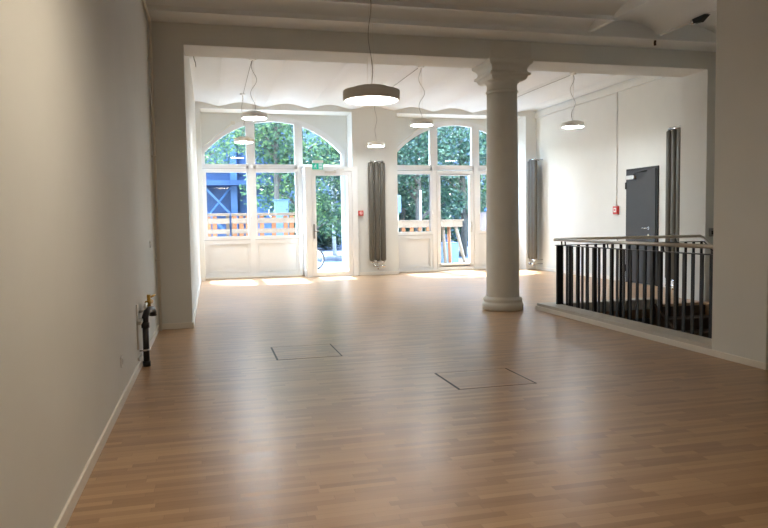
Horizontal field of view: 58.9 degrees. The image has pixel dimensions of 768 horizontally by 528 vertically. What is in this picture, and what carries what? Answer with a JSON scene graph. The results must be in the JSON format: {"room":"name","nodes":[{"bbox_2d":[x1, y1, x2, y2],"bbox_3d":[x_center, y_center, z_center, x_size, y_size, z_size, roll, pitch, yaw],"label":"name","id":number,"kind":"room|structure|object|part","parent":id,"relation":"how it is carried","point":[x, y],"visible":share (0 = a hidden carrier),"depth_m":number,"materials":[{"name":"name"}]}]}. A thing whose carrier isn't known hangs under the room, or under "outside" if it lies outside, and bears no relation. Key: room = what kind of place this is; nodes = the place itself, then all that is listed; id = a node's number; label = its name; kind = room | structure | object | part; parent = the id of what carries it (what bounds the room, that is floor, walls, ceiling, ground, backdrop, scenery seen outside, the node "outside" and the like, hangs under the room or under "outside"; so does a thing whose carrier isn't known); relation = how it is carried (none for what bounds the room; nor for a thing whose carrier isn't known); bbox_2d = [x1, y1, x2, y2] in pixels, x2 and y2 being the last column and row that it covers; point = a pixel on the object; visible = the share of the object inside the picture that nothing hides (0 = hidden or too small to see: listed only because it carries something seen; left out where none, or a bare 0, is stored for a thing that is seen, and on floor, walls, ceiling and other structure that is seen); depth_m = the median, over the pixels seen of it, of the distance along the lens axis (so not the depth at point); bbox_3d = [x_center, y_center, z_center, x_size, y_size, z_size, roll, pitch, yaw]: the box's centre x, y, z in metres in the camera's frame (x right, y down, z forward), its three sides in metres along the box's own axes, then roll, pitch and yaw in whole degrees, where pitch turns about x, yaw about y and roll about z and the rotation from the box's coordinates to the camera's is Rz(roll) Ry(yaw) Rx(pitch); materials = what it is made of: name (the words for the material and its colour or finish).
{"room":"empty commercial space","nodes":[
{"label":"empty commercial space","id":0,"kind":"room"},
{"bbox_2d":[0,0,157,527],"bbox_3d":[-1.296,-0.983,1.591,0.300,4.900,14.430,-2,4,-14],"label":"wall","id":1,"kind":"structure","parent":0,"point":[77,220],"depth_m":3.32,"materials":[{"name":"white paint"}]},
{"bbox_2d":[120,356,122,367],"bbox_3d":[-1.980,0.738,5.141,0.014,0.080,0.080,-2,4,-14],"label":"wall socket","id":2,"kind":"object","parent":1,"relation":"attached to","point":[121,357],"visible":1,"depth_m":5.10,"materials":[{"name":"white plastic"}]},
{"bbox_2d":[53,278,200,527],"bbox_3d":[-1.864,0.992,5.579,0.439,0.075,21.600,-2,4,-14],"label":"baseboard","id":3,"kind":"structure","parent":1,"relation":"attached to","point":[68,509],"depth_m":4.14,"materials":[{"name":"beige paint"}]},
{"bbox_2d":[136,294,156,366],"bbox_3d":[-2.282,0.645,6.533,0.122,0.660,0.584,-1,4,-5],"label":"drain connection","id":4,"kind":"object","parent":1,"relation":"attached to","point":[150,310],"visible":1,"depth_m":6.47,"materials":[{"name":"black metal"}]},
{"bbox_2d":[142,0,161,330],"bbox_3d":[-2.135,-0.918,5.632,0.055,3.887,6.055,-2,4,-14],"label":"riser pipe","id":5,"kind":"object","parent":1,"relation":"attached to","point":[153,156],"visible":1,"depth_m":8.52,"materials":[{"name":"metal"}]},
{"bbox_2d":[148,43,199,323],"bbox_3d":[-3.907,-1.642,12.670,0.723,4.900,8.370,-2,4,-14],"label":"wall","id":6,"kind":"structure","parent":0,"point":[174,101],"depth_m":8.71,"materials":[{"name":"white paint"}]},
{"bbox_2d":[195,101,535,280],"bbox_3d":[-0.274,-1.998,17.438,8.682,4.900,0.900,-2,4,-14],"label":"wall","id":7,"kind":"structure","parent":0,"point":[352,129],"depth_m":17.03,"materials":[{"name":"white paint"}]},
{"bbox_2d":[201,116,346,278],"bbox_3d":[-2.752,-1.671,16.984,3.647,3.980,0.192,-2,4,-14],"label":"window","id":8,"kind":"structure","parent":7,"relation":"in","point":[252,255],"depth_m":16.91,"materials":[{"name":"white paint"}]},
{"bbox_3d":[-4.082,-3.098,16.517,0.927,0.739,0.075,-2,4,-14],"label":"opener rod","id":9,"kind":"part","parent":8,"relation":"part of","materials":[{"name":"white paint"}]},
{"bbox_3d":[-3.820,-0.128,16.842,1.180,0.950,0.115,-2,4,-14],"label":"panel","id":10,"kind":"part","parent":8,"relation":"part of","materials":[{"name":"white paint"}]},
{"bbox_3d":[-2.657,-0.164,17.137,1.190,0.950,0.115,-2,4,-14],"label":"panel","id":11,"kind":"part","parent":8,"relation":"part of","materials":[{"name":"white paint"}]},
{"bbox_2d":[301,166,358,277],"bbox_3d":[-1.328,-1.050,16.946,1.305,2.700,0.839,-2,4,-14],"label":"door","id":12,"kind":"structure","parent":7,"relation":"in","point":[309,175],"depth_m":16.76,"materials":[{"name":"white paint"}]},
{"bbox_3d":[-1.948,-0.999,16.925,0.050,2.620,0.560,-2,4,-14],"label":"panel","id":13,"kind":"part","parent":12,"relation":"part of","materials":[{"name":"white paint"}]},
{"bbox_2d":[312,160,322,168],"bbox_3d":[-1.609,-2.405,16.501,0.265,0.220,0.064,-2,4,-14],"label":"exit sign","id":14,"kind":"object","parent":12,"relation":"attached to","point":[316,164],"visible":1,"depth_m":16.48,"materials":[{"name":"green plastic"}]},
{"bbox_3d":[-1.609,-2.372,16.506,0.265,0.153,0.030,-2,4,-14],"label":"panel","id":15,"kind":"part","parent":14,"relation":"part of","materials":[{"name":"green plastic"}]},
{"bbox_2d":[201,266,535,280],"bbox_3d":[-0.127,0.233,17.134,8.682,0.080,0.016,-2,4,-14],"label":"baseboard","id":16,"kind":"structure","parent":7,"relation":"attached to","point":[530,267],"depth_m":17.15,"materials":[{"name":"beige paint"}]},
{"bbox_2d":[368,160,385,268],"bbox_3d":[-0.178,-1.224,16.938,0.426,2.695,0.184,-2,4,-14],"label":"radiator","id":17,"kind":"object","parent":7,"relation":"attached to","point":[376,193],"visible":1,"depth_m":16.86,"materials":[{"name":"grey metal"}]},
{"bbox_2d":[397,121,486,271],"bbox_3d":[1.901,-1.816,18.154,3.647,3.980,0.211,-2,4,-14],"label":"window","id":18,"kind":"structure","parent":7,"relation":"in","point":[418,251],"depth_m":18.06,"materials":[{"name":"white paint"}]},
{"bbox_3d":[0.569,-3.243,17.696,0.927,0.739,0.075,-2,4,-14],"label":"opener rod","id":19,"kind":"part","parent":18,"relation":"part of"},
{"bbox_3d":[0.794,-0.285,18.011,1.065,0.975,0.115,-2,4,-14],"label":"panel","id":20,"kind":"part","parent":18,"relation":"part of","materials":[{"name":"white paint"}]},
{"bbox_3d":[1.893,-1.174,18.221,1.020,2.610,0.110,-2,4,-14],"label":"door","id":21,"kind":"part","parent":18,"relation":"part of","materials":[{"name":"white paint"}]},
{"bbox_3d":[3.074,-0.356,18.589,1.160,0.975,0.115,-2,4,-14],"label":"panel","id":22,"kind":"part","parent":18,"relation":"part of","materials":[{"name":"white paint"}]},
{"bbox_2d":[65,269,767,527],"bbox_3d":[2.238,0.975,7.039,9.105,0.200,22.400,-2,4,-14],"label":"floor","id":23,"kind":"structure","parent":0,"point":[614,429],"depth_m":4.61,"materials":[{"name":"brown wood"}]},
{"bbox_2d":[270,344,341,359],"bbox_3d":[-0.824,0.925,7.115,0.659,0.022,0.705,-2,4,-14],"label":"floor hatch","id":24,"kind":"object","parent":23,"relation":"in","point":[321,350],"visible":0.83,"depth_m":7.09,"materials":[{"name":"brown wood"}]},
{"bbox_2d":[434,368,535,389],"bbox_3d":[0.851,0.983,5.798,0.684,0.022,0.605,-2,4,-14],"label":"floor hatch","id":25,"kind":"object","parent":23,"relation":"in","point":[460,380],"visible":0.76,"depth_m":5.77,"materials":[{"name":"brown wood"}]},
{"bbox_2d":[472,40,532,311],"bbox_3d":[1.761,-1.260,10.129,0.672,3.885,0.672,-2,4,-14],"label":"column","id":26,"kind":"structure","parent":23,"relation":"on","point":[508,62],"depth_m":9.94,"materials":[{"name":"paint"}]},
{"bbox_2d":[537,297,711,348],"bbox_3d":[3.660,0.729,8.592,1.930,0.152,3.650,-2,4,-14],"label":"kerb","id":27,"kind":"object","parent":23,"relation":"on","point":[701,341],"visible":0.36,"depth_m":8.25,"materials":[{"name":"grey paint"}]},
{"bbox_2d":[553,235,712,338],"bbox_3d":[4.134,0.675,8.631,2.554,1.995,3.479,-2,4,-14],"label":"stair railing","id":28,"kind":"object","parent":27,"relation":"attached to","point":[620,253],"visible":0.69,"depth_m":8.70,"materials":[{"name":"metal"}]},
{"bbox_3d":[2.554,0.257,9.915,0.085,1.060,0.040,-2,4,-14],"label":"corner post","id":29,"kind":"part","parent":28,"relation":"part of","materials":[{"name":"black metal"}]},
{"bbox_3d":[2.909,-0.259,8.238,0.044,0.044,3.430,-2,4,-14],"label":"handrail","id":30,"kind":"part","parent":28,"relation":"part of","materials":[{"name":"metal"}]},
{"bbox_3d":[4.009,0.415,9.179,2.512,1.540,2.294,-2,4,-14],"label":"handrail","id":31,"kind":"part","parent":28,"relation":"part of","materials":[{"name":"metal"}]},
{"bbox_2d":[536,305,767,369],"bbox_3d":[3.734,0.743,8.270,1.946,0.062,4.342,-2,4,-14],"label":"baseboard","id":32,"kind":"structure","parent":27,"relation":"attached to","point":[757,364],"depth_m":7.22,"materials":[{"name":"beige paint"}]},
{"bbox_2d":[653,304,708,337],"bbox_3d":[5.021,2.134,8.795,0.920,2.880,3.670,-2,4,-14],"label":"staircase","id":33,"kind":"structure","parent":23,"relation":"attached to","point":[696,307],"depth_m":10.26,"materials":[{"name":"brown wood"}]},
{"bbox_2d":[144,0,716,112],"bbox_3d":[2.177,-3.261,6.757,9.305,0.510,22.430,-2,4,-14],"label":"ceiling","id":34,"kind":"structure","parent":0,"point":[217,81],"depth_m":9.54,"materials":[{"name":"white paint"}]},
{"bbox_2d":[234,93,252,143],"bbox_3d":[-3.106,-3.230,14.988,0.420,1.106,0.420,-2,4,-14],"label":"pendant lamp","id":35,"kind":"object","parent":34,"relation":"hanging from","point":[244,140],"visible":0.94,"depth_m":14.90,"materials":[{"name":"paint"}]},
{"bbox_3d":[-3.098,-2.728,15.019,0.420,0.087,0.420,-2,4,-14],"label":"lamp shade","id":36,"kind":"part","parent":35,"relation":"part of","materials":[{"name":"paint"}]},
{"bbox_2d":[235,141,252,143],"bbox_3d":[-3.098,-2.685,15.022,0.388,0.012,0.388,-2,4,-14],"label":"diffuser","id":37,"kind":"object","parent":35,"relation":"attached to","point":[243,142],"depth_m":14.98,"materials":[{"name":"white plastic"}]},
{"bbox_2d":[241,59,266,119],"bbox_3d":[-2.262,-3.060,11.802,0.440,1.071,0.440,-2,4,-14],"label":"pendant lamp","id":38,"kind":"object","parent":34,"relation":"hanging from","point":[249,115],"visible":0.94,"depth_m":11.72,"materials":[{"name":"paint"}]},
{"bbox_3d":[-2.255,-2.575,11.832,0.440,0.087,0.440,-2,4,-14],"label":"lamp shade","id":39,"kind":"part","parent":38,"relation":"part of","materials":[{"name":"paint"}]},
{"bbox_2d":[243,117,265,119],"bbox_3d":[-2.254,-2.531,11.835,0.407,0.012,0.407,-2,4,-14],"label":"diffuser","id":40,"kind":"object","parent":38,"relation":"attached to","point":[246,118],"depth_m":11.80,"materials":[{"name":"white plastic"}]},
{"bbox_2d":[367,0,374,78],"label":"cable","id":41,"kind":"object","parent":34,"relation":"hanging from","point":[368,0],"depth_m":7.96,"materials":[{"name":"paint"}]},
{"bbox_2d":[343,82,399,105],"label":"pendant lamp","id":42,"kind":"object","parent":34,"relation":"hanging from","point":[371,94],"depth_m":7.80,"materials":[{"name":"paint"}]},
{"bbox_3d":[-0.148,-1.980,8.012,0.670,0.117,0.670,-2,4,-14],"label":"lamp shade","id":43,"kind":"part","parent":42,"relation":"part of","materials":[{"name":"paint"}]},
{"bbox_2d":[345,96,397,104],"bbox_3d":[-0.147,-1.922,8.016,0.620,0.012,0.620,-2,4,-14],"label":"diffuser","id":44,"kind":"object","parent":42,"relation":"attached to","point":[354,100],"depth_m":7.95,"materials":[{"name":"white plastic"}]},
{"bbox_2d":[367,106,384,146],"bbox_3d":[-0.191,-3.279,15.677,0.400,1.136,0.400,-2,4,-14],"label":"pendant lamp","id":45,"kind":"object","parent":34,"relation":"hanging from","point":[372,143],"visible":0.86,"depth_m":15.59,"materials":[{"name":"paint"}]},
{"bbox_3d":[-0.183,-2.761,15.710,0.400,0.087,0.400,-2,4,-14],"label":"lamp shade","id":46,"kind":"part","parent":45,"relation":"part of","materials":[{"name":"paint"}]},
{"bbox_2d":[410,66,432,126],"bbox_3d":[0.689,-3.117,12.552,0.420,1.121,0.420,-2,4,-14],"label":"pendant lamp","id":47,"kind":"object","parent":34,"relation":"hanging from","point":[420,122],"visible":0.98,"depth_m":12.47,"materials":[{"name":"paint"}]},
{"bbox_3d":[0.697,-2.607,12.584,0.420,0.087,0.420,-2,4,-14],"label":"lamp shade","id":48,"kind":"part","parent":47,"relation":"part of","materials":[{"name":"paint"}]},
{"bbox_2d":[411,124,431,126],"bbox_3d":[0.697,-2.564,12.587,0.388,0.012,0.388,-2,4,-14],"label":"diffuser","id":49,"kind":"object","parent":47,"relation":"attached to","point":[414,125],"depth_m":12.55,"materials":[{"name":"white plastic"}]},
{"bbox_2d":[147,21,708,76],"bbox_3d":[0.959,-3.349,9.800,8.245,0.880,0.611,-2,4,-14],"label":"beam","id":50,"kind":"structure","parent":34,"relation":"attached to","point":[199,40],"depth_m":9.42,"materials":[{"name":"white paint"}]},
{"bbox_2d":[561,73,583,128],"bbox_3d":[3.680,-3.207,13.259,0.430,1.080,0.430,-2,4,-14],"label":"pendant lamp","id":51,"kind":"object","parent":34,"relation":"hanging from","point":[572,124],"visible":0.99,"depth_m":13.19,"materials":[{"name":"paint"}]},
{"bbox_3d":[3.688,-2.718,13.290,0.430,0.087,0.430,-2,4,-14],"label":"lamp shade","id":52,"kind":"part","parent":51,"relation":"part of","materials":[{"name":"paint"}]},
{"bbox_2d":[562,126,582,128],"bbox_3d":[3.689,-2.674,13.293,0.398,0.012,0.398,-2,4,-14],"label":"diffuser","id":53,"kind":"object","parent":51,"relation":"attached to","point":[566,127],"depth_m":13.30,"materials":[{"name":"white plastic"}]},
{"bbox_2d":[654,22,689,45],"bbox_3d":[3.994,-3.191,9.447,0.041,0.132,0.768,-2,4,-14],"label":"conduit","id":54,"kind":"object","parent":34,"relation":"attached to","point":[683,25],"visible":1,"depth_m":9.43,"materials":[{"name":"white plastic"}]},
{"bbox_2d":[690,14,709,25],"bbox_3d":[4.136,-3.197,8.918,0.090,0.070,0.296,-2,4,-14],"label":"ceiling spotlight","id":55,"kind":"object","parent":34,"relation":"attached to","point":[702,18],"visible":1,"depth_m":8.88,"materials":[{"name":"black metal"}]},
{"bbox_2d":[536,76,680,283],"bbox_3d":[4.925,-1.938,15.223,0.300,4.900,7.760,-2,4,-14],"label":"wall","id":56,"kind":"structure","parent":0,"point":[576,173],"depth_m":15.15,"materials":[{"name":"white paint"}]},
{"bbox_2d":[528,158,542,265],"bbox_3d":[3.974,-1.343,17.817,0.296,2.815,0.441,-2,4,-14],"label":"radiator","id":57,"kind":"object","parent":56,"relation":"attached to","point":[532,163],"visible":1,"depth_m":17.70,"materials":[{"name":"grey metal"}]},
{"bbox_2d":[535,76,663,118],"bbox_3d":[4.839,-3.703,14.632,0.050,0.140,6.860,-2,4,-14],"label":"crown molding","id":58,"kind":"structure","parent":56,"relation":"attached to","point":[646,79],"depth_m":14.91,"materials":[{"name":"white paint"}]},
{"bbox_2d":[536,266,672,287],"bbox_3d":[4.917,0.298,14.888,0.016,0.080,6.860,-2,4,-14],"label":"baseboard","id":59,"kind":"structure","parent":56,"relation":"attached to","point":[537,267],"depth_m":16.29,"materials":[{"name":"beige paint"}]},
{"bbox_2d":[613,206,618,213],"bbox_3d":[4.943,-1.147,14.515,0.062,0.170,0.170,-2,4,-14],"label":"fire alarm","id":60,"kind":"object","parent":56,"relation":"attached to","point":[615,208],"visible":1,"depth_m":14.47,"materials":[{"name":"red plastic"}]},
{"bbox_2d":[615,93,617,205],"bbox_3d":[4.936,-2.432,14.437,0.036,2.415,0.040,-2,4,-14],"label":"conduit","id":61,"kind":"object","parent":56,"relation":"attached to","point":[616,148],"visible":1,"depth_m":14.41,"materials":[{"name":"white plastic"}]},
{"bbox_2d":[625,165,658,285],"bbox_3d":[5.103,-0.760,13.666,0.232,2.340,1.035,-2,4,-14],"label":"door","id":62,"kind":"structure","parent":56,"relation":"in","point":[642,184],"depth_m":13.61,"materials":[{"name":"paint"}]},
{"bbox_2d":[665,125,680,289],"bbox_3d":[5.372,-1.012,12.477,0.229,2.985,0.426,-2,4,-14],"label":"radiator","id":63,"kind":"object","parent":56,"relation":"attached to","point":[673,135],"visible":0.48,"depth_m":12.42,"materials":[{"name":"grey metal"}]},
{"bbox_2d":[628,318,649,323],"bbox_3d":[3.942,2.334,10.490,2.790,3.000,0.120,-2,4,-14],"label":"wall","id":64,"kind":"structure","parent":0,"point":[640,319],"depth_m":10.36,"materials":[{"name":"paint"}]},
{"bbox_2d":[679,52,715,301],"bbox_3d":[5.533,-1.685,11.067,1.180,4.900,0.610,-2,4,-14],"label":"wall pier","id":65,"kind":"object","parent":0,"point":[698,90],"visible":0.17,"depth_m":10.84,"materials":[{"name":"white paint"}]},
{"bbox_2d":[709,228,713,235],"bbox_3d":[5.152,-0.498,10.698,0.070,0.130,0.052,-2,4,-14],"label":"switch box","id":66,"kind":"object","parent":65,"relation":"attached to","point":[710,229],"visible":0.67,"depth_m":10.68,"materials":[{"name":"black plastic"}]},
{"bbox_2d":[712,0,767,362],"bbox_3d":[4.718,-1.156,6.528,3.080,4.240,0.670,-2,4,-14],"label":"wall","id":67,"kind":"structure","parent":0,"point":[740,231],"depth_m":6.16,"materials":[{"name":"white paint"}]},
{"label":"outside","id":68,"kind":"structure","parent":0,"visible":0},
{"bbox_2d":[317,258,468,271],"bbox_3d":[2.067,0.178,22.403,75.000,0.300,7.300,-2,4,-14],"label":"pavement","id":69,"kind":"structure","parent":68,"point":[327,266],"depth_m":22.51,"materials":[{"name":"grey concrete"}]},
{"bbox_2d":[207,213,229,236],"bbox_3d":[-5.150,-0.530,19.086,1.650,1.750,0.390,-2,4,-14],"label":"barrier","id":70,"kind":"object","parent":69,"relation":"on","point":[214,220],"visible":0.2,"depth_m":19.01,"materials":[{"name":"brown wood"}]},
{"bbox_3d":[-4.416,-0.540,19.304,0.090,1.720,0.090,-2,4,-14],"label":"post","id":71,"kind":"part","parent":70,"relation":"part of","materials":[{"name":"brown wood"}]},
{"bbox_2d":[205,124,255,163],"bbox_3d":[-6.633,-3.576,22.918,4.908,7.518,4.764,-2,4,-14],"label":"tree","id":72,"kind":"object","parent":69,"relation":"on","point":[208,155],"visible":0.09,"depth_m":22.87,"materials":[{"name":"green plant"}]},
{"bbox_2d":[231,213,247,235],"bbox_3d":[-4.050,-0.564,19.365,0.560,1.750,0.390,-2,4,-14],"label":"barrier","id":73,"kind":"object","parent":69,"relation":"on","point":[241,221],"visible":0.33,"depth_m":19.16,"materials":[{"name":"brown wood"}]},
{"bbox_2d":[257,213,295,235],"bbox_3d":[-3.086,-0.595,19.610,1.370,1.750,0.390,-2,4,-14],"label":"barrier","id":74,"kind":"object","parent":69,"relation":"on","point":[285,220],"visible":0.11,"depth_m":19.41,"materials":[{"name":"brown wood"}]},
{"bbox_2d":[273,199,288,234],"bbox_3d":[-3.217,-0.929,21.451,0.460,2.190,0.465,-2,4,-14],"label":"tall cabinet","id":75,"kind":"object","parent":69,"relation":"on","point":[280,205],"visible":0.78,"depth_m":21.21,"materials":[{"name":"blue metal"}]},
{"bbox_2d":[317,248,324,268],"bbox_3d":[-2.649,-0.295,20.447,1.740,1.033,0.570,-2,4,-14],"label":"bicycle","id":76,"kind":"object","parent":69,"relation":"on","point":[319,250],"visible":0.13,"depth_m":20.64,"materials":[{"name":"metal"}]},
{"bbox_2d":[398,195,400,231],"bbox_3d":[0.439,-1.082,21.951,0.240,2.320,0.075,-2,4,-14],"label":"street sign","id":77,"kind":"object","parent":69,"relation":"on","point":[399,196],"visible":0.39,"depth_m":21.88,"materials":[{"name":"metal"}]},
{"bbox_3d":[0.432,-1.933,21.873,0.240,0.550,0.025,-2,4,-14],"label":"panel","id":78,"kind":"part","parent":77,"relation":"part of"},
{"bbox_2d":[420,190,421,219],"bbox_3d":[1.187,-1.141,21.842,0.060,2.430,0.060,-2,4,-14],"label":"pole","id":79,"kind":"object","parent":69,"relation":"on","point":[420,190],"visible":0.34,"depth_m":21.77,"materials":[{"name":"white plastic"}]},
{"bbox_2d":[398,219,465,262],"bbox_3d":[1.041,-0.606,21.004,2.973,1.498,0.890,-2,4,-14],"label":"wooden stand","id":80,"kind":"object","parent":69,"relation":"on","point":[455,223],"visible":0.41,"depth_m":20.80,"materials":[{"name":"brown wood"}]},
{"bbox_3d":[1.856,-0.504,20.872,0.134,1.267,0.134,1,4,31],"label":"leg","id":81,"kind":"part","parent":80,"relation":"part of","materials":[{"name":"brown wood"}]},
{"bbox_3d":[2.080,-0.554,21.608,0.106,1.264,0.106,1,4,31],"label":"leg","id":82,"kind":"part","parent":80,"relation":"part of","materials":[{"name":"orange wood"}]},
{"bbox_3d":[2.369,-0.518,20.961,0.427,1.287,0.110,-2,4,-14],"label":"leg","id":83,"kind":"part","parent":80,"relation":"part of","materials":[{"name":"brown wood"}]},
{"bbox_2d":[441,242,458,262],"bbox_3d":[1.963,-0.325,22.140,0.840,0.740,0.540,-2,4,-14],"label":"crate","id":84,"kind":"object","parent":69,"relation":"on","point":[454,245],"visible":0.23,"depth_m":21.95,"materials":[{"name":"plastic"}]},
{"bbox_2d":[480,212,485,229],"bbox_3d":[4.773,-1.127,26.222,2.400,1.740,0.100,-2,4,-14],"label":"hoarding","id":85,"kind":"object","parent":69,"relation":"on","point":[482,214],"visible":0.02,"depth_m":25.88,"materials":[{"name":"white"}]},
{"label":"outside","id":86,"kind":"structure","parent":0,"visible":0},
{"bbox_2d":[317,242,468,261],"bbox_3d":[-1.994,-1.322,48.414,100.000,0.340,45.200,-2,4,-14],"label":"street","id":87,"kind":"structure","parent":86,"point":[328,254],"depth_m":31.05,"materials":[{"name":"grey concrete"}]},
{"bbox_2d":[205,122,286,236],"bbox_3d":[-9.740,-4.888,32.320,9.300,9.320,8.100,-2,4,-14],"label":"building","id":88,"kind":"structure","parent":87,"relation":"on","point":[223,190],"depth_m":29.98,"materials":[{"name":"metal"}]},
{"bbox_3d":[-7.309,-4.929,29.850,0.900,1.800,0.065,-2,4,-14],"label":"panel","id":89,"kind":"part","parent":88,"relation":"part of","materials":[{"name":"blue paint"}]},
{"bbox_3d":[-7.737,-1.222,29.960,1.800,1.000,0.065,-2,4,-14],"label":"panel","id":90,"kind":"part","parent":88,"relation":"part of","materials":[{"name":"blue paint"}]},
{"bbox_3d":[-5.615,-1.887,30.463,1.600,2.000,0.065,-2,4,-14],"label":"panel","id":91,"kind":"part","parent":88,"relation":"part of","materials":[{"name":"blue paint"}]},
{"bbox_3d":[-5.904,-4.923,30.210,1.100,1.900,0.065,-2,4,-14],"label":"panel","id":92,"kind":"part","parent":88,"relation":"part of","materials":[{"name":"white paint"}]},
{"bbox_2d":[223,122,314,199],"bbox_3d":[-3.927,-4.228,24.525,3.984,8.531,3.798,0,4,19],"label":"tree","id":93,"kind":"object","parent":87,"relation":"on","point":[274,140],"visible":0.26,"depth_m":24.58,"materials":[{"name":"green plant"}]},
{"bbox_2d":[256,195,283,235],"bbox_3d":[-4.639,-1.501,27.843,1.220,2.570,1.270,-2,4,-14],"label":"container","id":94,"kind":"object","parent":87,"relation":"on","point":[259,210],"visible":0.14,"depth_m":27.19,"materials":[{"name":"metal"}]},
{"bbox_2d":[234,122,341,237],"bbox_3d":[-2.985,-3.933,25.946,4.656,7.745,5.286,-4,5,-42],"label":"tree","id":95,"kind":"object","parent":87,"relation":"on","point":[317,153],"visible":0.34,"depth_m":25.87,"materials":[{"name":"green plant"}]},
{"bbox_2d":[288,193,341,249],"bbox_3d":[-4.060,-2.338,37.913,3.934,3.569,4.033,0,4,19],"label":"bush","id":96,"kind":"object","parent":87,"relation":"on","point":[322,242],"visible":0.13,"depth_m":37.92,"materials":[{"name":"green plant"}]},
{"bbox_2d":[305,141,340,254],"bbox_3d":[-2.180,-5.024,31.178,3.697,9.231,3.443,-4,5,-39],"label":"tree","id":97,"kind":"object","parent":87,"relation":"on","point":[329,188],"visible":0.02,"depth_m":31.15,"materials":[{"name":"green plant"}]},
{"bbox_2d":[283,128,409,236],"bbox_3d":[-4.112,-8.283,50.614,11.000,13.620,9.500,-2,4,-14],"label":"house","id":98,"kind":"structure","parent":87,"relation":"on","point":[305,134],"depth_m":45.84,"materials":[{"name":"white"}]},
{"bbox_2d":[313,134,422,205],"bbox_3d":[-0.592,-4.365,27.755,4.696,8.311,5.063,1,4,26],"label":"tree","id":99,"kind":"object","parent":87,"relation":"on","point":[405,147],"visible":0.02,"depth_m":27.77,"materials":[{"name":"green plant"}]},
{"bbox_2d":[399,201,451,241],"bbox_3d":[2.074,-2.592,39.710,3.792,3.582,4.139,-1,4,2],"label":"bush","id":100,"kind":"object","parent":87,"relation":"on","point":[445,217],"visible":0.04,"depth_m":39.02,"materials":[{"name":"green plant"}]},
{"bbox_2d":[398,127,457,231],"bbox_3d":[1.008,-5.622,34.807,6.214,9.876,6.356,-4,5,-45],"label":"tree","id":101,"kind":"object","parent":87,"relation":"on","point":[402,215],"visible":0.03,"depth_m":34.65,"materials":[{"name":"green plant"}]},
{"bbox_2d":[397,126,469,231],"bbox_3d":[0.971,-4.365,26.801,4.874,8.381,3.993,0,4,12],"label":"tree","id":102,"kind":"object","parent":87,"relation":"on","point":[420,145],"visible":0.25,"depth_m":26.72,"materials":[{"name":"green plant"}]},
{"bbox_2d":[414,126,486,255],"bbox_3d":[3.424,-4.798,28.666,5.027,8.941,5.728,-2,4,-14],"label":"tree","id":103,"kind":"object","parent":87,"relation":"on","point":[451,180],"visible":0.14,"depth_m":28.45,"materials":[{"name":"green plant"}]},
{"bbox_2d":[422,128,484,241],"bbox_3d":[9.417,-8.142,53.044,15.600,12.620,9.500,-2,4,-14],"label":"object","id":104,"kind":"structure","parent":87,"relation":"on","point":[454,128],"depth_m":47.54,"materials":[{"name":"green plant"}]},
{"bbox_2d":[445,204,485,243],"bbox_3d":[5.649,-2.759,41.072,4.465,3.589,4.188,-2,4,-14],"label":"bush","id":105,"kind":"object","parent":87,"relation":"on","point":[452,229],"visible":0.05,"depth_m":40.90,"materials":[{"name":"green plant"}]},
{"bbox_2d":[459,127,486,207],"bbox_3d":[6.312,-5.818,36.575,6.246,9.892,6.259,-2,4,-14],"label":"tree","id":106,"kind":"object","parent":87,"relation":"on","point":[462,127],"visible":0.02,"depth_m":35.86,"materials":[{"name":"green plant"}]},
{"bbox_2d":[479,132,486,196],"bbox_3d":[5.847,-4.585,29.059,4.934,8.388,4.898,-2,4,-14],"label":"tree","id":107,"kind":"object","parent":87,"relation":"on","point":[481,176],"visible":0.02,"depth_m":28.86,"materials":[{"name":"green plant"}]}
]}

